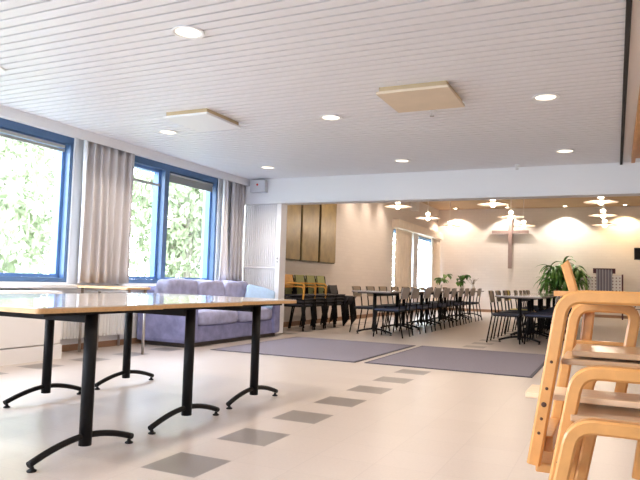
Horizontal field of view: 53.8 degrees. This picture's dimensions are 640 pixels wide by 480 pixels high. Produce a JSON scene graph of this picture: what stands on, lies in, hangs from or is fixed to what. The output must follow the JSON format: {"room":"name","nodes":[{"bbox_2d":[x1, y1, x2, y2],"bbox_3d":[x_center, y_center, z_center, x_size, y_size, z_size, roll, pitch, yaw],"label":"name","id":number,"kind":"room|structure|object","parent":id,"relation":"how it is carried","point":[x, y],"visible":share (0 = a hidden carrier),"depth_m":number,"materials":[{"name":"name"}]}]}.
{"room":"community hall","nodes":[
{"label":"community hall","id":0,"kind":"room"},
{"bbox_2d":[0,116,231,344],"bbox_3d":[-4.143,-0.247,4.574,0.280,2.570,12.730,0,-4,25],"label":"wall","id":1,"kind":"structure","parent":0,"point":[77,171],"depth_m":7.21,"materials":[{"name":"white paint"}]},
{"bbox_2d":[0,118,73,281],"bbox_3d":[-3.365,-0.420,6.155,0.170,1.635,2.220,0,-4,25],"label":"window","id":2,"kind":"structure","parent":1,"relation":"in","point":[64,160],"depth_m":7.07,"materials":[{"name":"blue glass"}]},
{"bbox_2d":[0,128,64,151],"bbox_3d":[-3.304,-1.098,6.179,0.036,0.073,2.020,0,-4,25],"label":"window blind","id":3,"kind":"object","parent":2,"relation":"attached to","point":[2,131],"visible":1,"depth_m":6.68,"materials":[{"name":"grey"}]},
{"bbox_2d":[0,284,155,287],"bbox_3d":[-3.992,0.318,4.542,0.220,0.037,11.440,0,-4,25],"label":"trim","id":4,"kind":"structure","parent":1,"relation":"attached to","point":[1,285],"depth_m":6.65,"materials":[{"name":"white paint"}]},
{"bbox_2d":[60,313,123,345],"bbox_3d":[-2.678,0.959,7.280,0.079,0.600,1.270,0,-4,25],"label":"radiator","id":5,"kind":"object","parent":1,"relation":"attached to","point":[109,324],"visible":0.33,"depth_m":7.46,"materials":[{"name":"white"}]},
{"bbox_2d":[62,338,146,351],"bbox_3d":[-2.188,1.312,8.407,0.014,0.070,3.930,0,-4,25],"label":"baseboard","id":6,"kind":"structure","parent":1,"relation":"attached to","point":[70,347],"depth_m":7.55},
{"bbox_2d":[78,140,134,283],"bbox_3d":[-2.523,-0.321,7.493,0.141,1.670,0.855,0,-4,25],"label":"window curtain","id":7,"kind":"object","parent":1,"relation":"hanging from","point":[108,172],"visible":0.94,"depth_m":7.45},
{"bbox_2d":[0,105,249,185],"bbox_3d":[-3.903,-1.378,4.543,0.180,0.105,12.717,0,-4,25],"label":"trim","id":8,"kind":"structure","parent":1,"relation":"attached to","point":[7,112],"depth_m":7.41,"materials":[{"name":"white paint"}]},
{"bbox_2d":[129,155,217,282],"bbox_3d":[-2.112,-0.210,8.834,0.170,1.635,2.050,0,-4,25],"label":"window","id":9,"kind":"structure","parent":1,"relation":"in","point":[161,171],"depth_m":8.63,"materials":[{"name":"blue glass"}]},
{"bbox_2d":[169,173,212,191],"bbox_3d":[-1.876,-0.833,9.232,0.036,0.123,1.020,0,-4,25],"label":"window blind","id":10,"kind":"object","parent":9,"relation":"attached to","point":[177,179],"visible":0.94,"depth_m":9.18,"materials":[{"name":"grey"}]},
{"bbox_2d":[218,179,228,280],"bbox_3d":[-1.467,-0.162,9.775,0.074,1.630,0.282,0,-4,25],"label":"sheer curtain","id":11,"kind":"object","parent":1,"relation":"hanging from","point":[223,268],"visible":0.89,"depth_m":9.74,"materials":[{"name":"white fabric"}]},
{"bbox_2d":[229,182,245,280],"bbox_3d":[-1.322,-0.130,10.059,0.125,1.650,0.374,0,-4,25],"label":"window curtain","id":12,"kind":"object","parent":1,"relation":"hanging from","point":[238,190],"visible":0.88,"depth_m":10.00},
{"bbox_2d":[0,0,639,179],"bbox_3d":[0.351,-1.478,2.580,9.550,0.100,12.750,0,-4,25],"label":"ceiling","id":13,"kind":"structure","parent":0,"point":[113,69],"depth_m":4.95,"materials":[{"name":"white"}]},
{"bbox_2d":[171,25,204,39],"bbox_3d":[-0.862,-1.357,4.128,0.220,0.013,0.220,0,-4,25],"label":"recessed light","id":14,"kind":"object","parent":13,"relation":"in","point":[183,31],"visible":1,"depth_m":4.13,"materials":[{"name":"white"}]},
{"bbox_2d":[175,28,200,36],"bbox_3d":[-0.862,-1.360,4.129,0.168,0.007,0.168,0,-4,25],"label":"diffuser","id":15,"kind":"object","parent":14,"relation":"attached to","point":[179,32],"depth_m":4.13,"materials":[{"name":"white"}]},
{"bbox_2d":[163,108,240,131],"bbox_3d":[-1.174,-1.200,6.343,0.520,0.062,0.600,0,-4,25],"label":"ceiling panel","id":16,"kind":"object","parent":13,"relation":"attached to","point":[200,120],"visible":1,"depth_m":6.24,"materials":[{"name":"white plastic"}]},
{"bbox_2d":[320,115,341,120],"bbox_3d":[0.106,-1.196,6.176,0.220,0.013,0.220,0,-4,25],"label":"recessed light","id":17,"kind":"object","parent":13,"relation":"in","point":[323,117],"visible":1,"depth_m":6.17,"materials":[{"name":"white"}]},
{"bbox_2d":[376,80,464,112],"bbox_3d":[0.857,-1.204,5.327,0.600,0.062,0.600,0,-4,25],"label":"ceiling panel","id":18,"kind":"object","parent":13,"relation":"attached to","point":[435,95],"visible":1,"depth_m":5.21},
{"bbox_2d":[532,93,558,101],"bbox_3d":[1.896,-1.198,5.306,0.220,0.013,0.220,0,-4,25],"label":"recessed light","id":19,"kind":"object","parent":13,"relation":"in","point":[546,97],"visible":1,"depth_m":5.30,"materials":[{"name":"white"}]},
{"bbox_2d":[620,0,631,164],"bbox_3d":[1.111,-1.414,2.209,0.029,0.027,12.730,0,-4,25],"label":"trim","id":20,"kind":"structure","parent":13,"relation":"attached to","point":[628,2],"depth_m":4.45,"materials":[{"name":"grey"}]},
{"bbox_2d":[631,88,639,162],"bbox_3d":[1.292,-1.399,1.902,0.380,0.084,12.330,0,-4,25],"label":"trim","id":21,"kind":"structure","parent":13,"relation":"attached to","point":[635,154],"depth_m":6.34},
{"bbox_2d":[0,310,639,479],"bbox_3d":[2.720,1.556,8.179,10.400,0.150,25.700,0,-4,25],"label":"floor","id":22,"kind":"structure","parent":0,"point":[327,420],"depth_m":4.04,"materials":[{"name":"tile"}]},
{"bbox_2d":[0,290,62,365],"bbox_3d":[-3.612,0.732,4.824,0.430,0.680,3.770,0,-4,25],"label":"base cabinet","id":23,"kind":"object","parent":22,"relation":"on","point":[21,339],"visible":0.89,"depth_m":6.03,"materials":[{"name":"white"}]},
{"bbox_2d":[0,295,162,472],"bbox_3d":[-1.652,0.674,3.314,1.430,0.720,0.790,0,-4,27],"label":"folding table","id":24,"kind":"object","parent":22,"relation":"on","point":[87,312],"visible":1,"depth_m":3.02,"materials":[{"name":"black metal"}]},
{"bbox_2d":[77,285,150,353],"bbox_3d":[-2.307,0.885,7.013,0.730,0.735,0.380,0,-4,25],"label":"side table","id":25,"kind":"object","parent":22,"relation":"on","point":[99,289],"visible":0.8,"depth_m":6.97,"materials":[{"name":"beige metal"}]},
{"bbox_2d":[0,294,242,434],"bbox_3d":[-1.320,0.731,4.037,1.430,0.720,0.790,0,-4,27],"label":"folding table","id":26,"kind":"object","parent":22,"relation":"on","point":[187,308],"visible":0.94,"depth_m":3.84,"materials":[{"name":"black metal"}]},
{"bbox_2d":[83,293,296,408],"bbox_3d":[-0.997,0.787,4.761,1.430,0.720,0.790,0,-4,27],"label":"folding table","id":27,"kind":"object","parent":22,"relation":"on","point":[253,305],"visible":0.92,"depth_m":4.57,"materials":[{"name":"black metal"}]},
{"bbox_2d":[137,278,279,347],"bbox_3d":[-1.459,0.975,8.884,0.832,0.846,2.320,0,-4,25],"label":"sofa","id":28,"kind":"object","parent":22,"relation":"on","point":[211,326],"visible":0.54,"depth_m":8.23,"materials":[{"name":"purple fabric"}]},
{"bbox_2d":[155,278,197,294],"bbox_3d":[-1.872,0.717,8.247,0.271,0.436,0.670,0,-4,25],"label":"cushion","id":29,"kind":"object","parent":28,"relation":"on","point":[172,285],"depth_m":8.08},
{"bbox_2d":[195,279,224,295],"bbox_3d":[-1.598,0.765,8.836,0.273,0.429,0.659,0,-4,25],"label":"cushion","id":30,"kind":"object","parent":28,"relation":"on","point":[205,287],"depth_m":8.74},
{"bbox_2d":[198,309,237,324],"bbox_3d":[-1.552,1.012,8.393,0.583,0.197,0.955,0,-4,25],"label":"seat cushion","id":31,"kind":"object","parent":28,"relation":"on","point":[205,316],"depth_m":8.20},
{"bbox_2d":[222,280,247,296],"bbox_3d":[-1.323,0.814,9.427,0.270,0.421,0.664,0,-4,25],"label":"cushion","id":32,"kind":"object","parent":28,"relation":"on","point":[231,288],"depth_m":9.30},
{"bbox_2d":[236,307,271,321],"bbox_3d":[-1.146,1.080,9.260,0.583,0.196,0.955,0,-4,25],"label":"seat cushion","id":33,"kind":"object","parent":28,"relation":"on","point":[266,314],"depth_m":9.20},
{"bbox_2d":[244,285,274,309],"bbox_3d":[-0.906,0.859,9.487,0.478,0.370,0.202,3,-4,-15],"label":"throw pillow","id":34,"kind":"object","parent":28,"relation":"on","point":[252,291],"visible":0.65,"depth_m":9.46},
{"bbox_2d":[284,291,313,330],"bbox_3d":[-0.415,1.172,11.024,0.512,0.797,0.422,0,-4,25],"label":"dining chair","id":35,"kind":"object","parent":22,"relation":"on","point":[286,292],"visible":0.44,"depth_m":10.90,"materials":[{"name":"black metal"}]},
{"bbox_2d":[285,288,313,327],"bbox_3d":[-0.402,1.116,11.023,0.512,0.797,0.422,0,-4,25],"label":"dining chair","id":36,"kind":"object","parent":35,"relation":"on","point":[286,289],"visible":0.44,"depth_m":10.94,"materials":[{"name":"black metal"}]},
{"bbox_2d":[284,274,316,321],"bbox_3d":[-0.377,1.004,11.020,0.512,0.797,0.480,0,-4,25],"label":"dining chair","id":37,"kind":"object","parent":36,"relation":"on","point":[289,279],"visible":0.84,"depth_m":11.01,"materials":[{"name":"orange wood"}]},
{"bbox_2d":[284,285,315,324],"bbox_3d":[-0.390,1.060,11.022,0.512,0.797,0.480,0,-4,25],"label":"dining chair","id":38,"kind":"object","parent":35,"relation":"on","point":[302,298],"visible":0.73,"depth_m":10.86,"materials":[{"name":"orange wood"}]},
{"bbox_2d":[289,291,323,329],"bbox_3d":[-0.225,1.204,11.431,0.512,0.797,0.422,0,-4,25],"label":"dining chair","id":39,"kind":"object","parent":22,"relation":"on","point":[298,292],"visible":0.41,"depth_m":11.49,"materials":[{"name":"black metal"}]},
{"bbox_2d":[290,288,324,326],"bbox_3d":[-0.212,1.148,11.430,0.512,0.797,0.422,0,-4,25],"label":"dining chair","id":40,"kind":"object","parent":39,"relation":"on","point":[298,289],"visible":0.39,"depth_m":11.47,"materials":[{"name":"black metal"}]},
{"bbox_2d":[291,279,325,323],"bbox_3d":[-0.199,1.092,11.428,0.512,0.797,0.480,0,-4,25],"label":"dining chair","id":41,"kind":"object","parent":40,"relation":"on","point":[316,298],"visible":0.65,"depth_m":11.45,"materials":[{"name":"orange wood"}]},
{"bbox_2d":[291,275,326,319],"bbox_3d":[-0.187,1.036,11.427,0.512,0.797,0.480,0,-4,25],"label":"dining chair","id":42,"kind":"object","parent":41,"relation":"on","point":[298,278],"visible":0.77,"depth_m":11.47,"materials":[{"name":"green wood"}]},
{"bbox_2d":[210,337,415,362],"bbox_3d":[0.012,1.396,8.207,1.870,0.008,2.280,0,-4,25],"label":"floor mat","id":43,"kind":"object","parent":22,"relation":"on","point":[298,347],"visible":0.96,"depth_m":7.96,"materials":[{"name":"grey"}]},
{"bbox_2d":[301,291,333,327],"bbox_3d":[-0.030,1.236,11.847,0.512,0.797,0.422,0,-4,25],"label":"dining chair","id":44,"kind":"object","parent":22,"relation":"on","point":[309,292],"visible":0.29,"depth_m":11.90,"materials":[{"name":"black metal"}]},
{"bbox_2d":[301,288,334,324],"bbox_3d":[-0.018,1.180,11.845,0.512,0.797,0.422,0,-4,25],"label":"dining chair","id":45,"kind":"object","parent":44,"relation":"on","point":[309,289],"visible":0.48,"depth_m":11.88,"materials":[{"name":"black metal"}]},
{"bbox_2d":[305,278,335,321],"bbox_3d":[-0.005,1.125,11.844,0.512,0.797,0.422,0,-4,25],"label":"dining chair","id":46,"kind":"object","parent":45,"relation":"on","point":[327,298],"visible":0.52,"depth_m":11.78,"materials":[{"name":"black metal"}]},
{"bbox_2d":[305,275,335,318],"bbox_3d":[0.007,1.069,11.842,0.512,0.797,0.422,0,-4,25],"label":"dining chair","id":47,"kind":"object","parent":46,"relation":"on","point":[309,278],"visible":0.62,"depth_m":11.87,"materials":[{"name":"green fabric"}]},
{"bbox_2d":[311,291,343,326],"bbox_3d":[0.160,1.268,12.253,0.512,0.797,0.422,0,-4,25],"label":"dining chair","id":48,"kind":"object","parent":22,"relation":"on","point":[320,292],"visible":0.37,"depth_m":12.32,"materials":[{"name":"black metal"}]},
{"bbox_2d":[316,276,345,317],"bbox_3d":[0.197,1.101,12.249,0.512,0.797,0.422,0,-4,25],"label":"dining chair","id":49,"kind":"object","parent":48,"relation":"on","point":[319,279],"visible":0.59,"depth_m":12.27,"materials":[{"name":"green fabric"}]},
{"bbox_2d":[321,302,351,325],"bbox_3d":[0.339,1.364,12.638,0.512,0.665,0.422,0,-4,25],"label":"dining chair","id":50,"kind":"object","parent":22,"relation":"on","point":[350,303],"visible":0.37,"depth_m":12.71,"materials":[{"name":"black metal"}]},
{"bbox_2d":[322,301,352,324],"bbox_3d":[0.359,1.340,12.652,0.512,0.665,0.422,0,-4,25],"label":"dining chair","id":51,"kind":"object","parent":50,"relation":"on","point":[344,301],"visible":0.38,"depth_m":12.70,"materials":[{"name":"black metal"}]},
{"bbox_2d":[331,300,353,322],"bbox_3d":[0.380,1.315,12.667,0.512,0.665,0.422,0,-4,25],"label":"dining chair","id":52,"kind":"object","parent":51,"relation":"on","point":[344,300],"visible":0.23,"depth_m":12.63,"materials":[{"name":"black metal"}]},
{"bbox_2d":[327,288,354,321],"bbox_3d":[0.400,1.291,12.682,0.512,0.665,0.422,0,-4,25],"label":"dining chair","id":53,"kind":"object","parent":52,"relation":"on","point":[327,288],"visible":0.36,"depth_m":12.52,"materials":[{"name":"black metal"}]},
{"bbox_2d":[327,286,355,320],"bbox_3d":[0.420,1.266,12.696,0.512,0.665,0.422,0,-4,25],"label":"dining chair","id":54,"kind":"object","parent":53,"relation":"on","point":[327,286],"visible":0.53,"depth_m":12.59,"materials":[{"name":"black metal"}]},
{"bbox_2d":[328,285,356,318],"bbox_3d":[0.440,1.242,12.711,0.512,0.665,0.422,0,-4,25],"label":"dining chair","id":55,"kind":"object","parent":54,"relation":"on","point":[332,288],"visible":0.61,"depth_m":12.73,"materials":[{"name":"black metal"}]},
{"bbox_2d":[349,286,384,333],"bbox_3d":[0.826,1.205,10.957,0.512,0.797,0.422,0,-4,24],"label":"dining chair","id":56,"kind":"object","parent":22,"relation":"on","point":[355,294],"visible":0.83,"depth_m":10.90,"materials":[{"name":"black metal"}]},
{"bbox_2d":[364,286,396,330],"bbox_3d":[1.120,1.256,11.608,0.512,0.797,0.422,0,-4,26],"label":"dining chair","id":57,"kind":"object","parent":22,"relation":"on","point":[367,287],"visible":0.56,"depth_m":11.53,"materials":[{"name":"black metal"}]},
{"bbox_2d":[352,290,411,335],"bbox_3d":[1.165,1.258,11.087,0.700,0.725,1.600,0,-4,25],"label":"folding table","id":58,"kind":"object","parent":22,"relation":"on","point":[375,293],"visible":0.82,"depth_m":10.55,"materials":[{"name":"brown"}]},
{"bbox_2d":[373,288,410,338],"bbox_3d":[1.171,1.168,10.224,0.512,0.797,0.422,0,-4,25],"label":"dining chair","id":59,"kind":"object","parent":22,"relation":"on","point":[405,291],"visible":1,"depth_m":10.12,"materials":[{"name":"black metal"}]},
{"bbox_2d":[377,286,407,326],"bbox_3d":[1.415,1.305,12.241,0.512,0.797,0.422,0,-4,28],"label":"dining chair","id":60,"kind":"object","parent":22,"relation":"on","point":[379,287],"visible":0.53,"depth_m":12.24,"materials":[{"name":"black metal"}]},
{"bbox_2d":[385,288,420,335],"bbox_3d":[1.431,1.216,10.836,0.512,0.797,0.422,0,-4,27],"label":"dining chair","id":61,"kind":"object","parent":22,"relation":"on","point":[415,292],"visible":0.91,"depth_m":10.75,"materials":[{"name":"black metal"}]},
{"bbox_2d":[388,290,435,329],"bbox_3d":[1.846,1.372,12.542,0.700,0.725,1.600,0,-4,25],"label":"folding table","id":62,"kind":"object","parent":22,"relation":"on","point":[421,292],"visible":0.41,"depth_m":12.13,"materials":[{"name":"black metal"}]},
{"bbox_2d":[399,288,432,332],"bbox_3d":[1.748,1.265,11.453,0.512,0.797,0.422,0,-4,26],"label":"dining chair","id":63,"kind":"object","parent":22,"relation":"on","point":[427,293],"visible":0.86,"depth_m":11.36,"materials":[{"name":"black metal"}]},
{"bbox_2d":[410,288,441,330],"bbox_3d":[2.032,1.313,12.070,0.512,0.797,0.422,0,-4,26],"label":"dining chair","id":64,"kind":"object","parent":22,"relation":"on","point":[437,291],"visible":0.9,"depth_m":11.98,"materials":[{"name":"black metal"}]},
{"bbox_2d":[420,288,450,328],"bbox_3d":[2.331,1.362,12.690,0.512,0.797,0.422,0,-4,27],"label":"dining chair","id":65,"kind":"object","parent":22,"relation":"on","point":[446,291],"visible":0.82,"depth_m":12.60,"materials":[{"name":"black metal"}]},
{"bbox_2d":[413,290,457,325],"bbox_3d":[2.526,1.486,13.997,0.700,0.725,1.600,0,-4,25],"label":"folding table","id":66,"kind":"object","parent":22,"relation":"on","point":[426,299],"visible":0.43,"depth_m":13.77,"materials":[{"name":"black metal"}]},
{"bbox_2d":[434,274,452,288],"bbox_3d":[2.787,0.962,14.406,0.342,0.387,0.558,3,-4,-19],"label":"potted plant","id":67,"kind":"object","parent":66,"relation":"on","point":[438,280],"visible":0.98,"depth_m":14.37,"materials":[{"name":"green plant"}]},
{"bbox_2d":[429,288,456,326],"bbox_3d":[2.608,1.410,13.303,0.512,0.797,0.422,0,-4,23],"label":"dining chair","id":68,"kind":"object","parent":22,"relation":"on","point":[453,294],"visible":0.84,"depth_m":13.20,"materials":[{"name":"black metal"}]},
{"bbox_2d":[438,288,463,324],"bbox_3d":[2.897,1.458,13.907,0.512,0.797,0.422,0,-4,22],"label":"dining chair","id":69,"kind":"object","parent":22,"relation":"on","point":[461,289],"visible":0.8,"depth_m":13.81,"materials":[{"name":"black metal"}]},
{"bbox_2d":[432,290,469,320],"bbox_3d":[3.206,1.600,15.452,0.700,0.725,1.600,0,-4,25],"label":"folding table","id":70,"kind":"object","parent":22,"relation":"on","point":[456,296],"visible":0.44,"depth_m":15.86,"materials":[{"name":"black metal"}]},
{"bbox_2d":[364,346,545,377],"bbox_3d":[1.732,1.398,7.436,1.720,0.008,2.260,0,-4,25],"label":"floor mat","id":71,"kind":"object","parent":22,"relation":"on","point":[516,364],"visible":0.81,"depth_m":7.16,"materials":[{"name":"grey"}]},
{"bbox_2d":[444,288,469,323],"bbox_3d":[3.164,1.506,14.536,0.512,0.797,0.422,0,-4,24],"label":"dining chair","id":72,"kind":"object","parent":22,"relation":"on","point":[466,289],"visible":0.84,"depth_m":14.43,"materials":[{"name":"black metal"}]},
{"bbox_2d":[452,288,475,321],"bbox_3d":[3.453,1.554,15.151,0.512,0.797,0.422,0,-4,28],"label":"dining chair","id":73,"kind":"object","parent":22,"relation":"on","point":[472,291],"visible":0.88,"depth_m":15.07,"materials":[{"name":"black metal"}]},
{"bbox_2d":[486,291,522,344],"bbox_3d":[2.879,1.194,9.817,0.512,0.797,0.422,0,-4,24],"label":"dining chair","id":74,"kind":"object","parent":22,"relation":"on","point":[491,293],"visible":0.98,"depth_m":9.71,"materials":[{"name":"black metal"}]},
{"bbox_2d":[493,290,527,338],"bbox_3d":[3.169,1.244,10.464,0.512,0.797,0.422,0,-4,25],"label":"dining chair","id":75,"kind":"object","parent":22,"relation":"on","point":[497,292],"visible":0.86,"depth_m":10.40,"materials":[{"name":"black metal"}]},
{"bbox_2d":[501,290,532,335],"bbox_3d":[3.480,1.295,11.106,0.512,0.797,0.422,0,-4,25],"label":"dining chair","id":76,"kind":"object","parent":22,"relation":"on","point":[505,292],"visible":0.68,"depth_m":11.10,"materials":[{"name":"black metal"}]},
{"bbox_2d":[495,295,551,344],"bbox_3d":[3.342,1.274,10.312,0.700,0.725,1.600,0,-4,25],"label":"folding table","id":77,"kind":"object","parent":22,"relation":"on","point":[521,298],"visible":0.87,"depth_m":9.76,"materials":[{"name":"black metal"}]},
{"bbox_2d":[511,294,555,336],"bbox_3d":[4.022,1.388,11.767,0.700,0.725,1.600,0,-4,25],"label":"folding table","id":78,"kind":"object","parent":22,"relation":"on","point":[553,296],"visible":0.37,"depth_m":11.41,"materials":[{"name":"black metal"}]},
{"bbox_2d":[524,296,558,343],"bbox_3d":[3.423,1.203,9.708,0.512,0.797,0.422,0,-4,24],"label":"dining chair","id":79,"kind":"object","parent":22,"relation":"on","point":[529,316],"visible":0.46,"depth_m":9.60,"materials":[{"name":"black metal"}]},
{"bbox_2d":[529,296,563,340],"bbox_3d":[3.722,1.254,10.346,0.512,0.797,0.422,0,-4,26],"label":"dining chair","id":80,"kind":"object","parent":22,"relation":"on","point":[559,296],"visible":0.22,"depth_m":10.26,"materials":[{"name":"black metal"}]},
{"bbox_2d":[533,256,591,301],"bbox_3d":[7.316,1.397,18.911,1.833,1.824,1.233,0,-4,29],"label":"potted plant","id":81,"kind":"object","parent":22,"relation":"on","point":[556,280],"visible":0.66,"depth_m":18.83,"materials":[{"name":"green plant"}]},
{"bbox_2d":[553,403,639,479],"bbox_3d":[0.788,0.743,1.746,0.377,0.536,0.344,0,-4,25],"label":"high chair","id":82,"kind":"object","parent":22,"relation":"on","point":[591,421],"visible":0.87,"depth_m":1.65,"materials":[{"name":"brown wood"}]},
{"bbox_2d":[525,351,639,479],"bbox_3d":[0.817,0.613,1.834,0.407,0.535,0.404,0,-4,25],"label":"high chair","id":83,"kind":"object","parent":82,"relation":"on","point":[580,389],"visible":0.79,"depth_m":1.74,"materials":[{"name":"brown wood"}]},
{"bbox_2d":[527,260,639,479],"bbox_3d":[0.841,0.366,1.903,0.365,0.626,0.410,0,-4,25],"label":"high chair","id":84,"kind":"object","parent":83,"relation":"on","point":[586,303],"visible":0.94,"depth_m":1.79,"materials":[{"name":"brown wood"}]},
{"bbox_2d":[585,274,622,319],"bbox_3d":[8.328,1.658,18.497,1.014,1.310,0.060,0,-4,25],"label":"lattice screen","id":85,"kind":"object","parent":22,"relation":"on","point":[617,281],"visible":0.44,"depth_m":18.41,"materials":[{"name":"grey"}]},
{"bbox_2d":[593,268,614,290],"bbox_3d":[8.345,1.200,18.532,0.600,0.730,0.120,0,-4,25],"label":"draped cloth","id":86,"kind":"object","parent":85,"relation":"hanging from","point":[603,275],"visible":0.91,"depth_m":18.50,"materials":[{"name":"grey"}]},
{"bbox_2d":[242,202,438,321],"bbox_3d":[1.318,0.186,16.135,0.280,3.520,12.300,0,-4,25],"label":"wall","id":87,"kind":"structure","parent":0,"point":[364,231],"depth_m":15.17,"materials":[{"name":"cream painted plaster"}]},
{"bbox_2d":[286,205,300,260],"bbox_3d":[-0.600,-0.414,11.612,0.075,1.550,0.980,0,-4,25],"label":"wall panel","id":88,"kind":"object","parent":87,"relation":"attached to","point":[293,233],"visible":0.31,"depth_m":11.75,"materials":[{"name":"brown wood"}]},
{"bbox_2d":[299,204,319,261],"bbox_3d":[-0.204,-0.348,12.457,0.075,1.550,0.750,0,-4,25],"label":"wall panel","id":89,"kind":"object","parent":87,"relation":"attached to","point":[309,238],"visible":0.56,"depth_m":12.37,"materials":[{"name":"brown wood"}]},
{"bbox_2d":[317,204,336,263],"bbox_3d":[0.152,-0.288,13.220,0.075,1.550,0.780,0,-4,25],"label":"wall panel","id":90,"kind":"object","parent":87,"relation":"attached to","point":[326,250],"visible":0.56,"depth_m":13.14,"materials":[{"name":"brown wood"}]},
{"bbox_2d":[283,308,436,326],"bbox_3d":[1.400,1.897,15.963,0.015,0.090,12.300,0,-4,25],"label":"baseboard","id":91,"kind":"structure","parent":87,"relation":"attached to","point":[294,323],"depth_m":13.77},
{"bbox_2d":[392,219,442,239],"bbox_3d":[3.080,-0.267,19.331,0.200,0.250,4.900,0,-4,25],"label":"curtain valance","id":92,"kind":"object","parent":87,"relation":"attached to","point":[421,231],"visible":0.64,"depth_m":18.68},
{"bbox_2d":[394,228,412,303],"bbox_3d":[2.351,0.842,17.750,0.127,2.240,1.534,0,-4,25],"label":"window curtain","id":93,"kind":"object","parent":92,"relation":"hanging from","point":[402,270],"visible":0.73,"depth_m":17.64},
{"bbox_2d":[411,233,417,302],"bbox_3d":[2.819,0.921,18.748,0.104,2.240,0.524,0,-4,25],"label":"sheer curtain","id":94,"kind":"object","parent":92,"relation":"hanging from","point":[415,236],"visible":0.78,"depth_m":18.65,"materials":[{"name":"white fabric"}]},
{"bbox_2d":[430,238,439,300],"bbox_3d":[3.814,1.088,20.881,0.131,2.240,1.104,0,-4,25],"label":"window curtain","id":95,"kind":"object","parent":92,"relation":"hanging from","point":[435,243],"visible":0.72,"depth_m":20.70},
{"bbox_2d":[245,162,639,204],"bbox_3d":[3.099,-1.294,8.457,9.550,1.445,0.282,0,-4,25],"label":"ceiling beam","id":96,"kind":"structure","parent":87,"relation":"attached to","point":[604,179],"depth_m":8.81,"materials":[{"name":"white paint"}]},
{"bbox_2d":[250,179,267,192],"bbox_3d":[-0.977,-0.858,10.106,0.270,0.200,0.118,0,-4,25],"label":"wall speaker","id":97,"kind":"object","parent":96,"relation":"attached to","point":[256,186],"visible":1,"depth_m":10.05,"materials":[{"name":"grey plastic"}]},
{"bbox_2d":[251,181,262,190],"bbox_3d":[-0.999,-0.862,10.058,0.210,0.160,0.004,0,-4,25],"label":"grille","id":98,"kind":"object","parent":97,"relation":"attached to","point":[255,185],"depth_m":10.06,"materials":[{"name":"plastic"}]},
{"bbox_2d":[243,204,286,333],"bbox_3d":[-0.920,0.452,10.193,0.700,2.051,0.213,0,-4,25],"label":"partition","id":99,"kind":"object","parent":96,"relation":"hanging from","point":[265,225],"depth_m":10.15,"materials":[{"name":"white"}]},
{"bbox_2d":[422,196,639,209],"bbox_3d":[5.800,-1.519,14.174,9.500,0.100,12.300,0,-4,25],"label":"ceiling","id":100,"kind":"structure","parent":0,"point":[630,200],"depth_m":19.29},
{"bbox_2d":[383,202,411,208],"bbox_3d":[1.537,-1.156,12.376,0.560,1.112,0.560,0,-4,25],"label":"pendant lamp","id":101,"kind":"object","parent":100,"relation":"hanging from","point":[397,205],"visible":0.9,"depth_m":12.34,"materials":[{"name":"white"}]},
{"bbox_2d":[477,200,508,206],"bbox_3d":[3.186,-1.156,11.605,0.560,1.112,0.560,0,-4,25],"label":"pendant lamp","id":102,"kind":"object","parent":100,"relation":"hanging from","point":[492,203],"visible":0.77,"depth_m":11.56,"materials":[{"name":"white"}]},
{"bbox_2d":[583,197,618,204],"bbox_3d":[4.825,-1.155,10.838,0.560,1.112,0.560,0,-4,25],"label":"pendant lamp","id":103,"kind":"object","parent":100,"relation":"hanging from","point":[600,200],"visible":0.75,"depth_m":10.80,"materials":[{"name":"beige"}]},
{"bbox_2d":[588,209,617,217],"bbox_3d":[5.755,-0.999,12.826,0.560,1.112,0.560,0,-4,25],"label":"pendant lamp","id":104,"kind":"object","parent":100,"relation":"hanging from","point":[602,214],"visible":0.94,"depth_m":12.77,"materials":[{"name":"white"}]},
{"bbox_2d":[438,206,639,315],"bbox_3d":[8.262,0.630,19.771,9.780,3.520,0.200,0,-4,25],"label":"wall","id":105,"kind":"structure","parent":0,"point":[472,249],"depth_m":20.37,"materials":[{"name":"beige paint"}]},
{"bbox_2d":[492,218,528,268],"bbox_3d":[6.207,0.090,20.595,1.160,1.680,0.124,0,-4,25],"label":"wall cross","id":106,"kind":"object","parent":105,"relation":"attached to","point":[509,231],"visible":0.88,"depth_m":20.54,"materials":[{"name":"brown wood"}]},
{"bbox_2d":[438,308,627,318],"bbox_3d":[8.298,2.333,19.501,9.485,0.090,0.015,0,-4,25],"label":"baseboard","id":107,"kind":"structure","parent":105,"relation":"attached to","point":[465,309],"depth_m":19.40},
{"label":"outside","id":108,"kind":"structure","parent":0,"visible":0},
{"bbox_3d":[-16.631,2.120,18.676,34.050,0.100,80.000,0,-4,25],"label":"lawn","id":109,"kind":"structure","parent":108,"visible":0},
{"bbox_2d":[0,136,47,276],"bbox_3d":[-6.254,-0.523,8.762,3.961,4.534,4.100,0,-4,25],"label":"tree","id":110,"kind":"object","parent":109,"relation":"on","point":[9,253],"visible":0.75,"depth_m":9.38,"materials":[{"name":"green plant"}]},
{"bbox_2d":[0,137,55,273],"bbox_3d":[-6.713,-1.133,12.495,4.397,6.202,3.337,-1,-4,34],"label":"tree","id":111,"kind":"object","parent":109,"relation":"on","point":[33,242],"visible":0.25,"depth_m":12.25,"materials":[{"name":"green plant"}]},
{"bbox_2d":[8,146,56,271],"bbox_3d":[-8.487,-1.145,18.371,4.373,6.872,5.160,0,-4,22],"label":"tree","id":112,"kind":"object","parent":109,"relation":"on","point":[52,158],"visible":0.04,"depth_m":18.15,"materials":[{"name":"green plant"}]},
{"bbox_2d":[129,168,203,279],"bbox_3d":[-3.043,-0.292,14.788,4.194,5.041,4.308,0,-4,25],"label":"tree","id":113,"kind":"object","parent":109,"relation":"on","point":[184,223],"visible":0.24,"depth_m":14.29,"materials":[{"name":"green plant"}]},
{"bbox_2d":[392,233,427,289],"bbox_3d":[4.260,0.509,31.018,4.780,5.968,5.260,0,-4,22],"label":"tree","id":114,"kind":"object","parent":109,"relation":"on","point":[422,274],"visible":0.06,"depth_m":30.64,"materials":[{"name":"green plant"}]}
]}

